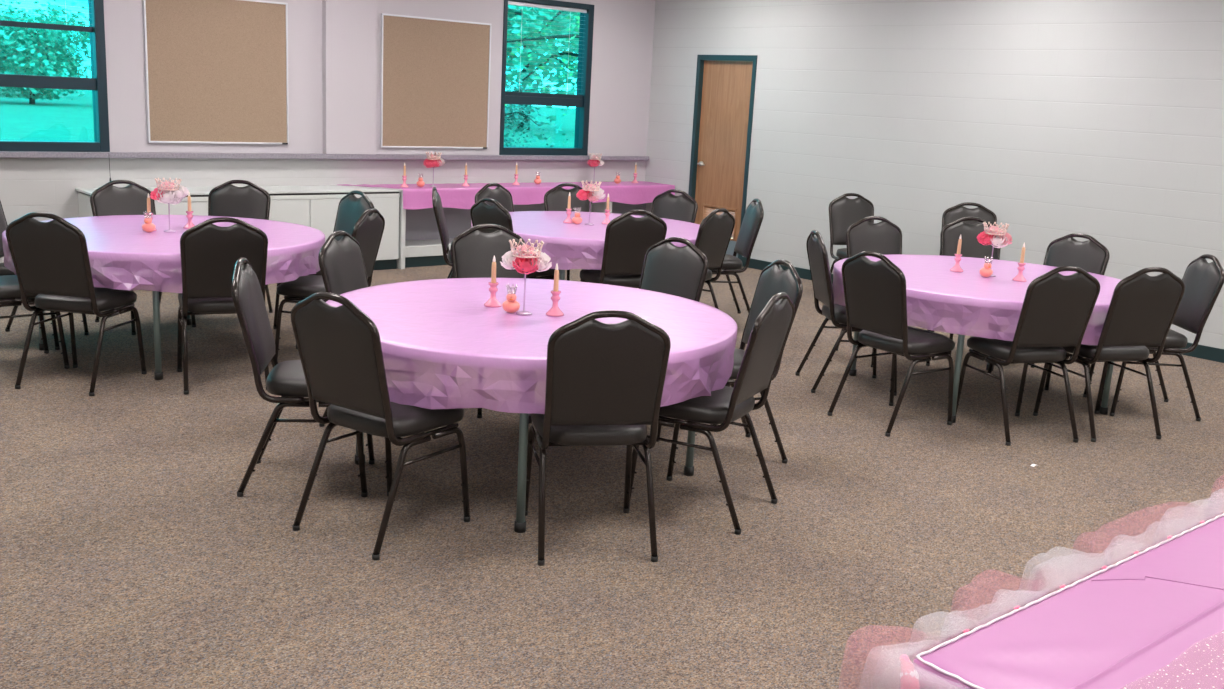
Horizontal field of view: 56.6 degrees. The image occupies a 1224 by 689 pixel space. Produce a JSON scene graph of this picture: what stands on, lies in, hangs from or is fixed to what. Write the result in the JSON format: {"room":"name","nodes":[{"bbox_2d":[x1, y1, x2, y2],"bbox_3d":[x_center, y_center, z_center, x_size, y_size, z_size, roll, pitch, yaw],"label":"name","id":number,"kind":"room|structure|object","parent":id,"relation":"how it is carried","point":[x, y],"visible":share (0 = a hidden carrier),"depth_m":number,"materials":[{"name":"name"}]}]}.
{"room":"event hall","nodes":[
{"label":"event hall","id":0,"kind":"room"},
{"bbox_2d":[0,0,654,262],"bbox_3d":[-3.700,-2.125,9.600,11.040,3.050,0.220,-7,16,-40],"label":"wall","id":1,"kind":"structure","parent":0,"point":[623,30],"depth_m":10.36,"materials":[{"name":"grey paint"}]},
{"bbox_2d":[0,0,109,151],"bbox_3d":[-4.828,-2.258,8.522,1.930,1.585,0.152,-7,16,-40],"label":"window","id":2,"kind":"structure","parent":1,"relation":"in","point":[97,83],"depth_m":9.04,"materials":[{"name":"blue"}]},
{"bbox_2d":[0,0,92,31],"bbox_3d":[-4.479,-2.721,8.662,0.973,0.595,0.032,-7,16,-40],"label":"blind","id":3,"kind":"object","parent":2,"relation":"attached to","point":[66,27],"visible":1,"depth_m":8.80,"materials":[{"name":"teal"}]},
{"bbox_2d":[143,0,288,144],"bbox_3d":[-3.343,-2.330,9.688,1.230,1.222,0.026,-7,16,-40],"label":"cork board","id":4,"kind":"object","parent":1,"relation":"attached to","point":[216,71],"visible":1,"depth_m":9.67,"materials":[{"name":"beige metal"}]},
{"bbox_2d":[0,151,648,159],"bbox_3d":[-3.640,-1.594,9.587,10.570,0.045,0.085,-7,16,-40],"label":"trim","id":5,"kind":"structure","parent":1,"relation":"attached to","point":[3,154],"depth_m":10.10,"materials":[{"name":"paint"}]},
{"bbox_2d":[322,0,376,153],"bbox_3d":[-2.390,-2.756,10.370,0.510,2.015,0.075,-7,16,-40],"label":"pillar","id":6,"kind":"structure","parent":1,"relation":"attached to","point":[349,27],"depth_m":10.39,"materials":[{"name":"grey paint"}]},
{"bbox_2d":[380,13,491,148],"bbox_3d":[-1.701,-2.531,11.062,1.220,1.230,0.026,-7,16,-40],"label":"cork board","id":7,"kind":"object","parent":1,"relation":"attached to","point":[435,89],"visible":1,"depth_m":11.04,"materials":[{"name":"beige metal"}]},
{"bbox_2d":[499,0,593,155],"bbox_3d":[-0.717,-2.796,11.951,1.160,1.585,0.152,-7,16,-40],"label":"window","id":8,"kind":"structure","parent":1,"relation":"in","point":[582,106],"depth_m":12.12,"materials":[{"name":"blue"}]},
{"bbox_2d":[505,1,586,98],"bbox_3d":[-0.697,-3.054,11.861,1.038,0.930,0.032,-7,16,-40],"label":"blind","id":9,"kind":"object","parent":8,"relation":"attached to","point":[509,93],"visible":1,"depth_m":11.84,"materials":[{"name":"grey plastic"}]},
{"bbox_2d":[0,265,1223,688],"bbox_3d":[0.276,0.679,5.274,11.040,0.150,12.840,-7,16,-40],"label":"floor","id":10,"kind":"structure","parent":0,"point":[131,556],"depth_m":4.59,"materials":[{"name":"carpet"}]},
{"bbox_2d":[0,275,69,368],"bbox_3d":[-3.452,-0.349,6.457,0.567,0.963,0.457,-7,16,-40],"label":"banquet chair","id":11,"kind":"object","parent":10,"relation":"on","point":[10,295],"visible":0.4,"depth_m":6.38,"materials":[{"name":"brown metal"}]},
{"bbox_2d":[0,201,88,349],"bbox_3d":[-3.642,-0.497,7.083,0.567,0.963,0.457,3,12,-2],"label":"banquet chair","id":12,"kind":"object","parent":10,"relation":"on","point":[3,223],"visible":0.19,"depth_m":7.09,"materials":[{"name":"brown metal"}]},
{"bbox_2d":[6,212,146,395],"bbox_3d":[-2.912,-0.266,6.210,0.457,0.963,0.567,5,13,8],"label":"banquet chair","id":13,"kind":"object","parent":10,"relation":"on","point":[51,261],"visible":1,"depth_m":5.98,"materials":[{"name":"black leather"}]},
{"bbox_2d":[90,180,195,334],"bbox_3d":[-3.171,-0.606,7.691,0.567,0.963,0.457,13,16,39],"label":"banquet chair","id":14,"kind":"object","parent":10,"relation":"on","point":[108,199],"visible":0.32,"depth_m":7.73,"materials":[{"name":"black leather"}]},
{"bbox_2d":[38,291,297,379],"bbox_3d":[-2.729,-0.330,7.070,1.828,0.735,1.828,10,14,29],"label":"round table","id":15,"kind":"object","parent":10,"relation":"on","point":[158,374],"visible":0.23,"depth_m":6.38,"materials":[{"name":"grey metal"}]},
{"bbox_2d":[2,215,324,292],"bbox_3d":[-2.711,-0.582,7.015,1.846,0.225,1.877,-7,16,-40],"label":"tablecloth","id":16,"kind":"object","parent":15,"relation":"on","point":[122,256],"visible":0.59,"depth_m":6.59,"materials":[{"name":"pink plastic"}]},
{"bbox_2d":[142,212,155,231],"bbox_3d":[-2.815,-0.744,6.909,0.074,0.126,0.073,12,16,37],"label":"duck figurine","id":17,"kind":"object","parent":16,"relation":"on","point":[148,226],"visible":1,"depth_m":6.89,"materials":[{"name":"orange"}]},
{"bbox_2d":[150,181,188,231],"bbox_3d":[-2.704,-0.839,6.949,0.227,0.304,0.131,0,13,-15],"label":"flower centerpiece","id":18,"kind":"object","parent":16,"relation":"on","point":[162,196],"visible":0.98,"depth_m":6.93,"materials":[{"name":"pink plant"}]},
{"bbox_2d":[155,178,181,190],"bbox_3d":[-2.707,-0.978,6.939,0.150,0.068,0.149,11,15,31],"label":"crown","id":19,"kind":"object","parent":18,"relation":"on","point":[178,182],"depth_m":6.90,"materials":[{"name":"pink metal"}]},
{"bbox_2d":[183,211,194,228],"bbox_3d":[-2.672,-0.791,7.197,0.082,0.107,0.082,-7,16,-40],"label":"candlestick","id":20,"kind":"object","parent":16,"relation":"on","point":[189,215],"visible":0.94,"depth_m":7.18,"materials":[{"name":"pink glass"}]},
{"bbox_2d":[188,192,191,210],"bbox_3d":[-2.666,-0.900,7.173,0.023,0.130,0.022,-7,16,-40],"label":"candle","id":21,"kind":"object","parent":20,"relation":"on","point":[189,196],"visible":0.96,"depth_m":7.17,"materials":[{"name":"white wax"}]},
{"bbox_3d":[-2.844,-0.755,6.992,0.082,0.107,0.082,-7,16,-40],"label":"candlestick","id":22,"kind":"object","parent":16,"relation":"on","visible":0},
{"bbox_2d":[147,193,150,212],"bbox_3d":[-2.838,-0.864,6.968,0.023,0.130,0.022,-7,16,-40],"label":"candle","id":23,"kind":"object","parent":22,"relation":"on","point":[148,196],"visible":0.88,"depth_m":6.96,"materials":[{"name":"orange wax"}]},
{"bbox_2d":[177,217,268,394],"bbox_3d":[-2.191,-0.264,6.376,0.457,0.963,0.567,-3,14,-24],"label":"banquet chair","id":24,"kind":"object","parent":10,"relation":"on","point":[209,252],"visible":0.66,"depth_m":6.12,"materials":[{"name":"black leather"}]},
{"bbox_2d":[75,185,401,269],"bbox_3d":[-3.147,-0.979,9.894,2.690,0.745,0.503,-7,16,-40],"label":"base cabinet","id":25,"kind":"object","parent":10,"relation":"on","point":[314,206],"visible":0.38,"depth_m":10.00,"materials":[{"name":"white laminate"}]},
{"bbox_2d":[208,180,272,312],"bbox_3d":[-2.711,-0.662,8.055,0.457,0.963,0.567,3,12,-1],"label":"banquet chair","id":26,"kind":"object","parent":10,"relation":"on","point":[226,199],"visible":0.39,"depth_m":8.20,"materials":[{"name":"black leather"}]},
{"bbox_2d":[231,257,374,496],"bbox_3d":[-1.297,0.118,4.856,0.567,0.963,0.457,1,13,-8],"label":"banquet chair","id":27,"kind":"object","parent":10,"relation":"on","point":[286,379],"visible":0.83,"depth_m":4.67,"materials":[{"name":"black leather"}]},
{"bbox_2d":[273,190,373,328],"bbox_3d":[-1.976,-0.565,7.791,0.567,0.963,0.457,-9,17,-43],"label":"banquet chair","id":28,"kind":"object","parent":10,"relation":"on","point":[351,208],"visible":0.34,"depth_m":7.86,"materials":[{"name":"black leather"}]},
{"bbox_2d":[275,208,384,360],"bbox_3d":[-1.732,-0.372,6.974,0.567,0.963,0.457,5,13,11],"label":"banquet chair","id":29,"kind":"object","parent":10,"relation":"on","point":[368,231],"visible":0.46,"depth_m":6.84,"materials":[{"name":"black leather"}]},
{"bbox_2d":[318,230,418,434],"bbox_3d":[-1.142,-0.076,5.772,0.567,0.963,0.457,6,13,12],"label":"banquet chair","id":30,"kind":"object","parent":10,"relation":"on","point":[341,262],"visible":0.39,"depth_m":5.68,"materials":[{"name":"black leather"}]},
{"bbox_2d":[291,292,469,559],"bbox_3d":[-0.878,0.244,4.382,0.457,0.963,0.567,11,15,32],"label":"banquet chair","id":31,"kind":"object","parent":10,"relation":"on","point":[340,348],"visible":0.98,"depth_m":4.19,"materials":[{"name":"black leather"}]},
{"bbox_2d":[432,187,452,278],"bbox_3d":[-1.080,-0.696,8.600,0.567,0.963,0.457,2,12,-7],"label":"banquet chair","id":32,"kind":"object","parent":10,"relation":"on","point":[436,200],"visible":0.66,"depth_m":8.37,"materials":[{"name":"black leather"}]},
{"bbox_2d":[450,224,526,417],"bbox_3d":[-0.596,-0.147,6.225,0.457,0.963,0.567,-3,14,-26],"label":"banquet chair","id":33,"kind":"object","parent":10,"relation":"on","point":[473,251],"visible":0.41,"depth_m":6.31,"materials":[{"name":"black leather"}]},
{"bbox_2d":[475,183,513,211],"bbox_3d":[-0.759,-0.781,9.062,0.567,0.963,0.457,11,15,33],"label":"banquet chair","id":34,"kind":"object","parent":10,"relation":"on","point":[501,194],"visible":0.25,"depth_m":9.12,"materials":[{"name":"black leather"}]},
{"bbox_2d":[470,198,559,279],"bbox_3d":[-0.677,-0.571,8.132,0.567,0.963,0.457,-9,17,-43],"label":"banquet chair","id":35,"kind":"object","parent":10,"relation":"on","point":[481,212],"visible":0.34,"depth_m":7.89,"materials":[{"name":"black leather"}]},
{"bbox_2d":[397,189,645,268],"bbox_3d":[-0.796,-1.286,11.852,3.451,0.745,0.508,-7,16,-40],"label":"base cabinet","id":36,"kind":"object","parent":10,"relation":"on","point":[420,245],"depth_m":11.20,"materials":[{"name":"white laminate"}]},
{"bbox_2d":[342,181,674,209],"bbox_3d":[-0.928,-1.532,11.634,3.860,0.203,0.528,-7,16,-40],"label":"cloth","id":37,"kind":"object","parent":36,"relation":"on","point":[452,195],"visible":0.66,"depth_m":11.38,"materials":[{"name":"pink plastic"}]},
{"bbox_2d":[400,176,408,187],"bbox_3d":[-1.949,-1.532,10.685,0.082,0.107,0.082,-7,16,-40],"label":"candlestick","id":38,"kind":"object","parent":37,"relation":"on","point":[404,179],"visible":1,"depth_m":10.67,"materials":[{"name":"pink glass"}]},
{"bbox_2d":[417,173,424,186],"bbox_3d":[-1.818,-1.561,10.805,0.074,0.126,0.073,11,15,32],"label":"duck figurine","id":39,"kind":"object","parent":37,"relation":"on","point":[420,183],"visible":1,"depth_m":10.79,"materials":[{"name":"orange"}]},
{"bbox_2d":[423,154,444,186],"bbox_3d":[-1.706,-1.665,10.883,0.176,0.305,0.166,10,14,28],"label":"flower centerpiece","id":40,"kind":"object","parent":37,"relation":"on","point":[429,163],"visible":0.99,"depth_m":10.85,"materials":[{"name":"pink plant"}]},
{"bbox_2d":[426,152,441,159],"bbox_3d":[-1.704,-1.802,10.866,0.149,0.068,0.150,-7,16,-40],"label":"crown","id":41,"kind":"object","parent":40,"relation":"on","point":[439,154],"depth_m":10.82,"materials":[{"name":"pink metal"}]},
{"bbox_2d":[534,172,540,183],"bbox_3d":[-0.772,-1.732,11.831,0.074,0.126,0.073,11,15,32],"label":"duck figurine","id":42,"kind":"object","parent":37,"relation":"on","point":[537,180],"visible":1,"depth_m":11.81,"materials":[{"name":"orange"}]},
{"bbox_2d":[587,155,603,183],"bbox_3d":[-0.181,-1.886,12.251,0.188,0.305,0.126,3,12,-2],"label":"flower centerpiece","id":43,"kind":"object","parent":37,"relation":"on","point":[594,163],"visible":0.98,"depth_m":12.23,"materials":[{"name":"pink plant"}]},
{"bbox_2d":[588,153,601,159],"bbox_3d":[-0.182,-2.024,12.239,0.150,0.068,0.149,1,13,-8],"label":"crown","id":44,"kind":"object","parent":43,"relation":"on","point":[590,154],"depth_m":12.20,"materials":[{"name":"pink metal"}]},
{"bbox_2d":[614,172,620,183],"bbox_3d":[0.063,-1.827,12.463,0.074,0.126,0.073,11,15,32],"label":"duck figurine","id":45,"kind":"object","parent":37,"relation":"on","point":[617,179],"visible":1,"depth_m":12.44,"materials":[{"name":"orange"}]},
{"bbox_2d":[355,413,694,532],"bbox_3d":[-0.379,0.215,5.163,1.828,0.735,1.828,14,16,41],"label":"round table","id":46,"kind":"object","parent":10,"relation":"on","point":[525,418],"visible":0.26,"depth_m":4.46,"materials":[{"name":"grey metal"}]},
{"bbox_2d":[326,278,736,413],"bbox_3d":[-0.372,-0.023,5.106,1.851,0.254,1.837,-7,16,-40],"label":"tablecloth","id":47,"kind":"object","parent":46,"relation":"on","point":[442,348],"visible":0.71,"depth_m":4.64,"materials":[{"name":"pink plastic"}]},
{"bbox_2d":[484,282,501,306],"bbox_3d":[-0.539,-0.229,5.157,0.082,0.107,0.082,-7,16,-40],"label":"candlestick","id":48,"kind":"object","parent":47,"relation":"on","point":[492,302],"visible":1,"depth_m":5.14,"materials":[{"name":"pink glass"}]},
{"bbox_2d":[491,255,495,282],"bbox_3d":[-0.533,-0.337,5.133,0.023,0.130,0.022,-7,16,-40],"label":"candle","id":49,"kind":"object","parent":48,"relation":"on","point":[493,272],"visible":1,"depth_m":5.13,"materials":[{"name":"orange wax"}]},
{"bbox_2d":[502,284,519,312],"bbox_3d":[-0.444,-0.202,5.015,0.074,0.126,0.073,12,16,37],"label":"duck figurine","id":50,"kind":"object","parent":47,"relation":"on","point":[510,305],"visible":1,"depth_m":4.99,"materials":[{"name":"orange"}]},
{"bbox_2d":[500,244,551,314],"bbox_3d":[-0.378,-0.286,4.996,0.187,0.306,0.184,-7,16,-40],"label":"flower centerpiece","id":51,"kind":"object","parent":47,"relation":"on","point":[530,265],"visible":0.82,"depth_m":4.95,"materials":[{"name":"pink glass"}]},
{"bbox_2d":[509,239,543,257],"bbox_3d":[-0.374,-0.418,4.958,0.149,0.068,0.150,-7,16,-40],"label":"crown","id":52,"kind":"object","parent":51,"relation":"on","point":[538,248],"depth_m":4.92,"materials":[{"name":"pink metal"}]},
{"bbox_2d":[546,290,563,316],"bbox_3d":[-0.250,-0.184,5.024,0.082,0.107,0.082,-7,16,-40],"label":"candlestick","id":53,"kind":"object","parent":47,"relation":"on","point":[555,311],"visible":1,"depth_m":5.01,"materials":[{"name":"pink ceramic"}]},
{"bbox_2d":[553,264,558,290],"bbox_3d":[-0.244,-0.293,5.000,0.023,0.130,0.022,-7,16,-40],"label":"candle","id":54,"kind":"object","parent":53,"relation":"on","point":[556,272],"visible":1,"depth_m":4.99,"materials":[{"name":"white wax"}]},
{"bbox_2d":[560,270,564,279],"bbox_3d":[-0.155,-0.540,8.643,1.828,0.735,1.828,-4,14,-30],"label":"round table","id":55,"kind":"object","parent":10,"relation":"on","point":[562,272],"visible":0.15,"depth_m":7.89,"materials":[{"name":"grey metal"}]},
{"bbox_2d":[471,211,699,269],"bbox_3d":[-0.142,-0.786,8.592,1.841,0.239,1.844,-7,16,-40],"label":"tablecloth","id":56,"kind":"object","parent":55,"relation":"on","point":[568,245],"visible":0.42,"depth_m":8.00,"materials":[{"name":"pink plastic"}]},
{"bbox_2d":[563,208,572,222],"bbox_3d":[-0.327,-0.974,8.591,0.082,0.107,0.082,-7,16,-40],"label":"candlestick","id":57,"kind":"object","parent":56,"relation":"on","point":[568,219],"visible":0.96,"depth_m":8.57,"materials":[{"name":"pink plastic"}]},
{"bbox_2d":[572,207,581,223],"bbox_3d":[-0.260,-0.964,8.519,0.074,0.126,0.073,12,16,37],"label":"duck figurine","id":58,"kind":"object","parent":56,"relation":"on","point":[577,219],"visible":1,"depth_m":8.50,"materials":[{"name":"orange"}]},
{"bbox_2d":[576,184,604,224],"bbox_3d":[-0.163,-1.045,8.495,0.217,0.304,0.121,4,12,7],"label":"flower centerpiece","id":59,"kind":"object","parent":56,"relation":"on","point":[594,196],"visible":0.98,"depth_m":8.46,"materials":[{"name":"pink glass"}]},
{"bbox_2d":[581,180,601,190],"bbox_3d":[-0.156,-1.183,8.480,0.150,0.068,0.149,6,13,15],"label":"crown","id":60,"kind":"object","parent":59,"relation":"on","point":[582,182],"depth_m":8.44,"materials":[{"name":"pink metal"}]},
{"bbox_2d":[602,209,610,223],"bbox_3d":[-0.036,-0.974,8.659,0.082,0.107,0.082,-7,16,-40],"label":"candlestick","id":61,"kind":"object","parent":56,"relation":"on","point":[606,221],"visible":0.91,"depth_m":8.64,"materials":[{"name":"pink plastic"}]},
{"bbox_2d":[544,183,592,280],"bbox_3d":[-0.264,-0.817,9.347,0.457,0.963,0.567,-4,14,-28],"label":"banquet chair","id":62,"kind":"object","parent":10,"relation":"on","point":[556,198],"visible":0.18,"depth_m":9.43,"materials":[{"name":"black leather"}]},
{"bbox_2d":[525,310,670,565],"bbox_3d":[-0.075,0.288,4.374,0.457,0.963,0.567,0,13,-12],"label":"banquet chair","id":63,"kind":"object","parent":10,"relation":"on","point":[605,382],"visible":0.99,"depth_m":4.13,"materials":[{"name":"black leather"}]},
{"bbox_2d":[580,210,666,287],"bbox_3d":[0.049,-0.484,7.909,0.457,0.963,0.567,-2,14,-23],"label":"banquet chair","id":64,"kind":"object","parent":10,"relation":"on","point":[628,238],"visible":0.62,"depth_m":7.64,"materials":[{"name":"black leather"}]},
{"bbox_2d":[639,237,707,301],"bbox_3d":[0.154,-0.081,6.106,0.457,0.963,0.567,15,17,42],"label":"banquet chair","id":65,"kind":"object","parent":10,"relation":"on","point":[668,268],"visible":0.33,"depth_m":6.16,"materials":[{"name":"black leather"}]},
{"bbox_2d":[651,189,697,222],"bbox_3d":[0.352,-0.776,9.310,0.457,0.963,0.567,12,15,35],"label":"banquet chair","id":66,"kind":"object","parent":10,"relation":"on","point":[683,207],"visible":0.3,"depth_m":9.39,"materials":[{"name":"black leather"}]},
{"bbox_2d":[629,292,794,534],"bbox_3d":[0.411,0.222,4.791,0.567,0.963,0.457,9,14,26],"label":"banquet chair","id":67,"kind":"object","parent":10,"relation":"on","point":[770,330],"visible":0.9,"depth_m":4.62,"materials":[{"name":"black leather"}]},
{"bbox_2d":[695,208,734,308],"bbox_3d":[0.525,-0.535,8.255,0.567,0.963,0.457,12,15,36],"label":"banquet chair","id":68,"kind":"object","parent":10,"relation":"on","point":[715,231],"visible":0.59,"depth_m":8.08,"materials":[{"name":"black leather"}]},
{"bbox_2d":[656,259,802,464],"bbox_3d":[0.560,0.063,5.551,0.567,0.963,0.457,-1,13,-18],"label":"banquet chair","id":69,"kind":"object","parent":10,"relation":"on","point":[773,279],"visible":0.34,"depth_m":5.51,"materials":[{"name":"black leather"}]},
{"bbox_2d":[709,198,763,313],"bbox_3d":[0.854,-0.683,9.005,0.567,0.963,0.457,1,13,-9],"label":"banquet chair","id":70,"kind":"object","parent":10,"relation":"on","point":[754,214],"visible":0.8,"depth_m":8.85,"materials":[{"name":"black leather"}]},
{"bbox_2d":[795,230,896,395],"bbox_3d":[1.483,-0.215,7.034,0.567,0.963,0.457,2,12,-4],"label":"banquet chair","id":71,"kind":"object","parent":10,"relation":"on","point":[817,253],"visible":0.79,"depth_m":6.90,"materials":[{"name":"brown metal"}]},
{"bbox_2d":[829,193,873,273],"bbox_3d":[2.172,-0.807,9.885,0.457,0.963,0.567,-1,13,-17],"label":"banquet chair","id":72,"kind":"object","parent":10,"relation":"on","point":[844,212],"visible":0.47,"depth_m":9.98,"materials":[{"name":"black leather"}]},
{"bbox_2d":[836,216,930,366],"bbox_3d":[1.910,-0.376,7.868,0.457,0.963,0.567,-1,13,-18],"label":"banquet chair","id":73,"kind":"object","parent":10,"relation":"on","point":[884,237],"visible":0.39,"depth_m":7.99,"materials":[{"name":"black leather"}]},
{"bbox_2d":[827,251,954,436],"bbox_3d":[1.582,-0.045,6.284,0.567,0.963,0.457,-6,15,-34],"label":"banquet chair","id":74,"kind":"object","parent":10,"relation":"on","point":[875,295],"visible":1,"depth_m":6.13,"materials":[{"name":"black leather"}]},
{"bbox_2d":[931,217,1000,359],"bbox_3d":[2.616,-0.407,8.176,0.457,0.963,0.567,3,12,0],"label":"banquet chair","id":75,"kind":"object","parent":10,"relation":"on","point":[950,234],"visible":0.29,"depth_m":8.31,"materials":[{"name":"black leather"}]},
{"bbox_2d":[939,202,996,254],"bbox_3d":[2.971,-0.688,9.537,0.457,0.963,0.567,6,13,13],"label":"banquet chair","id":76,"kind":"object","parent":10,"relation":"on","point":[954,213],"visible":0.29,"depth_m":9.68,"materials":[{"name":"black leather"}]},
{"bbox_2d":[849,332,1113,422],"bbox_3d":[2.265,-0.052,7.011,1.828,0.735,1.828,-1,13,-19],"label":"round table","id":77,"kind":"object","parent":10,"relation":"on","point":[958,361],"visible":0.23,"depth_m":6.69,"materials":[{"name":"grey metal"}]},
{"bbox_2d":[832,254,1120,344],"bbox_3d":[2.283,-0.298,6.957,1.871,0.238,1.842,-7,16,-40],"label":"tablecloth","id":78,"kind":"object","parent":77,"relation":"on","point":[969,303],"visible":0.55,"depth_m":6.30,"materials":[{"name":"pink fabric"}]},
{"bbox_2d":[950,254,962,271],"bbox_3d":[2.152,-0.511,7.085,0.082,0.107,0.082,-7,16,-40],"label":"candlestick","id":79,"kind":"object","parent":78,"relation":"on","point":[956,268],"visible":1,"depth_m":7.07,"materials":[{"name":"pink glass"}]},
{"bbox_2d":[957,235,961,253],"bbox_3d":[2.158,-0.620,7.061,0.023,0.130,0.022,-7,16,-40],"label":"candle","id":80,"kind":"object","parent":79,"relation":"on","point":[960,239],"visible":1,"depth_m":7.05,"materials":[{"name":"white wax"}]},
{"bbox_2d":[979,256,992,276],"bbox_3d":[2.269,-0.470,6.886,0.074,0.126,0.073,12,16,37],"label":"duck figurine","id":81,"kind":"object","parent":78,"relation":"on","point":[985,271],"visible":1,"depth_m":6.86,"materials":[{"name":"orange"}]},
{"bbox_2d":[977,226,1011,276],"bbox_3d":[2.318,-0.565,6.908,0.220,0.305,0.129,4,12,6],"label":"flower centerpiece","id":82,"kind":"object","parent":78,"relation":"on","point":[1001,240],"visible":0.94,"depth_m":6.88,"materials":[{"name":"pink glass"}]},
{"bbox_2d":[983,222,1008,234],"bbox_3d":[2.326,-0.703,6.898,0.150,0.068,0.149,3,12,-2],"label":"crown","id":83,"kind":"object","parent":82,"relation":"on","point":[986,228],"depth_m":6.86,"materials":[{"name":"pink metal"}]},
{"bbox_2d":[1012,262,1026,281],"bbox_3d":[2.449,-0.436,6.816,0.082,0.107,0.082,-7,16,-40],"label":"candlestick","id":84,"kind":"object","parent":78,"relation":"on","point":[1019,277],"visible":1,"depth_m":6.80,"materials":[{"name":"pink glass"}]},
{"bbox_2d":[1020,242,1024,262],"bbox_3d":[2.455,-0.545,6.792,0.023,0.130,0.022,-7,16,-40],"label":"candle","id":85,"kind":"object","parent":84,"relation":"on","point":[1023,247],"visible":1,"depth_m":6.79,"materials":[{"name":"white wax"}]},
{"bbox_2d":[955,266,1099,445],"bbox_3d":[2.253,0.006,6.216,0.457,0.963,0.567,-1,13,-17],"label":"banquet chair","id":86,"kind":"object","parent":10,"relation":"on","point":[1057,309],"visible":0.98,"depth_m":6.00,"materials":[{"name":"black leather"}]},
{"bbox_2d":[988,233,1109,389],"bbox_3d":[2.881,-0.244,7.499,0.567,0.963,0.457,-6,16,-37],"label":"banquet chair","id":87,"kind":"object","parent":10,"relation":"on","point":[1092,256],"visible":0.36,"depth_m":7.53,"materials":[{"name":"black leather"}]},
{"bbox_2d":[1033,267,1184,441],"bbox_3d":[2.775,0.000,6.367,0.457,0.963,0.567,-1,13,-16],"label":"banquet chair","id":88,"kind":"object","parent":10,"relation":"on","point":[1142,310],"visible":0.92,"depth_m":6.14,"materials":[{"name":"black leather"}]},
{"bbox_2d":[1083,254,1223,421],"bbox_3d":[3.246,-0.078,6.834,0.567,0.963,0.457,3,12,1],"label":"banquet chair","id":89,"kind":"object","parent":10,"relation":"on","point":[1203,281],"visible":0.67,"depth_m":6.67,"materials":[{"name":"black leather"}]},
{"bbox_3d":[1.476,0.913,2.441,1.813,0.735,0.748,-7,16,-40],"label":"folding table","id":90,"kind":"object","parent":10,"relation":"on","visible":0},
{"bbox_2d":[913,516,1223,688],"bbox_3d":[1.491,0.626,2.377,1.891,0.169,0.827,-7,16,-40],"label":"tablecloth","id":91,"kind":"object","parent":90,"relation":"on","point":[1116,627],"visible":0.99,"depth_m":2.19,"materials":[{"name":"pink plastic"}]},
{"bbox_2d":[915,514,1223,688],"bbox_3d":[1.345,0.878,2.444,2.014,0.734,0.947,-7,16,-40],"label":"trim","id":92,"kind":"structure","parent":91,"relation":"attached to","point":[966,632],"depth_m":2.30,"materials":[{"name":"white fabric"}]},
{"bbox_2d":[899,654,919,688],"bbox_3d":[0.520,0.756,2.041,0.068,0.370,0.126,-3,14,-24],"label":"bow","id":93,"kind":"object","parent":92,"relation":"attached to","point":[909,677],"visible":1,"depth_m":2.03,"materials":[{"name":"pink fabric"}]},
{"bbox_2d":[1125,631,1223,688],"bbox_3d":[1.629,0.564,2.304,1.635,0.003,0.459,-7,16,-40],"label":"tulle","id":94,"kind":"object","parent":91,"relation":"on","point":[1221,631],"visible":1,"depth_m":2.05,"materials":[{"name":"pink fabric"}]},
{"bbox_2d":[645,0,1223,348],"bbox_3d":[4.562,-1.401,8.297,0.220,3.050,12.620,-7,16,-40],"label":"wall","id":95,"kind":"structure","parent":0,"point":[1103,120],"depth_m":9.74,"materials":[{"name":"white paint"}]},
{"bbox_2d":[688,55,757,259],"bbox_3d":[1.198,-1.979,12.169,0.189,2.165,0.865,-7,16,-40],"label":"door","id":96,"kind":"structure","parent":95,"relation":"in","point":[725,84],"depth_m":12.12,"materials":[{"name":"brown wood"}]},
{"bbox_2d":[741,257,1223,362],"bbox_3d":[4.842,0.185,8.029,0.012,0.100,10.798,-7,16,-40],"label":"baseboard","id":97,"kind":"structure","parent":95,"relation":"attached to","point":[1201,351],"depth_m":8.58,"materials":[{"name":"teal plastic"}]},
{"label":"outside","id":98,"kind":"structure","parent":0,"visible":0},
{"bbox_2d":[0,87,575,147],"bbox_3d":[-44.792,-14.333,65.253,180.000,0.200,139.750,-7,16,-40],"label":"ground","id":99,"kind":"structure","parent":98,"point":[66,119],"depth_m":52.82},
{"bbox_2d":[0,1,89,92],"bbox_3d":[-40.012,-20.938,79.885,7.816,6.913,7.544,-7,16,-40],"label":"tree","id":100,"kind":"object","parent":99,"relation":"on","point":[76,17],"visible":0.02,"depth_m":79.59,"materials":[{"name":"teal plant"}]},
{"bbox_2d":[0,0,90,103],"bbox_3d":[-32.713,-16.736,64.286,8.314,6.175,7.560,6,13,15],"label":"tree","id":101,"kind":"object","parent":99,"relation":"on","point":[27,51],"visible":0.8,"depth_m":62.96,"materials":[{"name":"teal plant"}]},
{"bbox_2d":[504,48,567,146],"bbox_3d":[-3.330,-6.944,32.185,4.285,3.905,4.303,-7,16,-40],"label":"tree","id":102,"kind":"object","parent":99,"relation":"on","point":[514,109],"visible":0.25,"depth_m":32.23,"materials":[{"name":"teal plant"}]},
{"bbox_2d":[506,6,578,129],"bbox_3d":[-4.686,-19.237,64.063,15.874,14.041,16.917,-5,15,-33],"label":"tree","id":103,"kind":"object","parent":99,"relation":"on","point":[512,12],"visible":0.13,"depth_m":62.46,"materials":[{"name":"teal plant"}]},
{"bbox_2d":[505,7,579,142],"bbox_3d":[2.077,-8.393,27.546,12.032,9.284,10.084,14,17,41],"label":"tree","id":104,"kind":"object","parent":99,"relation":"on","point":[572,36],"visible":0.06,"depth_m":28.29,"materials":[{"name":"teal plant"}]},
{"bbox_2d":[506,5,579,143],"bbox_3d":[0.320,-11.976,40.302,13.174,10.608,12.059,11,15,31],"label":"tree","id":105,"kind":"object","parent":99,"relation":"on","point":[566,23],"visible":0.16,"depth_m":40.80,"materials":[{"name":"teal plant"}]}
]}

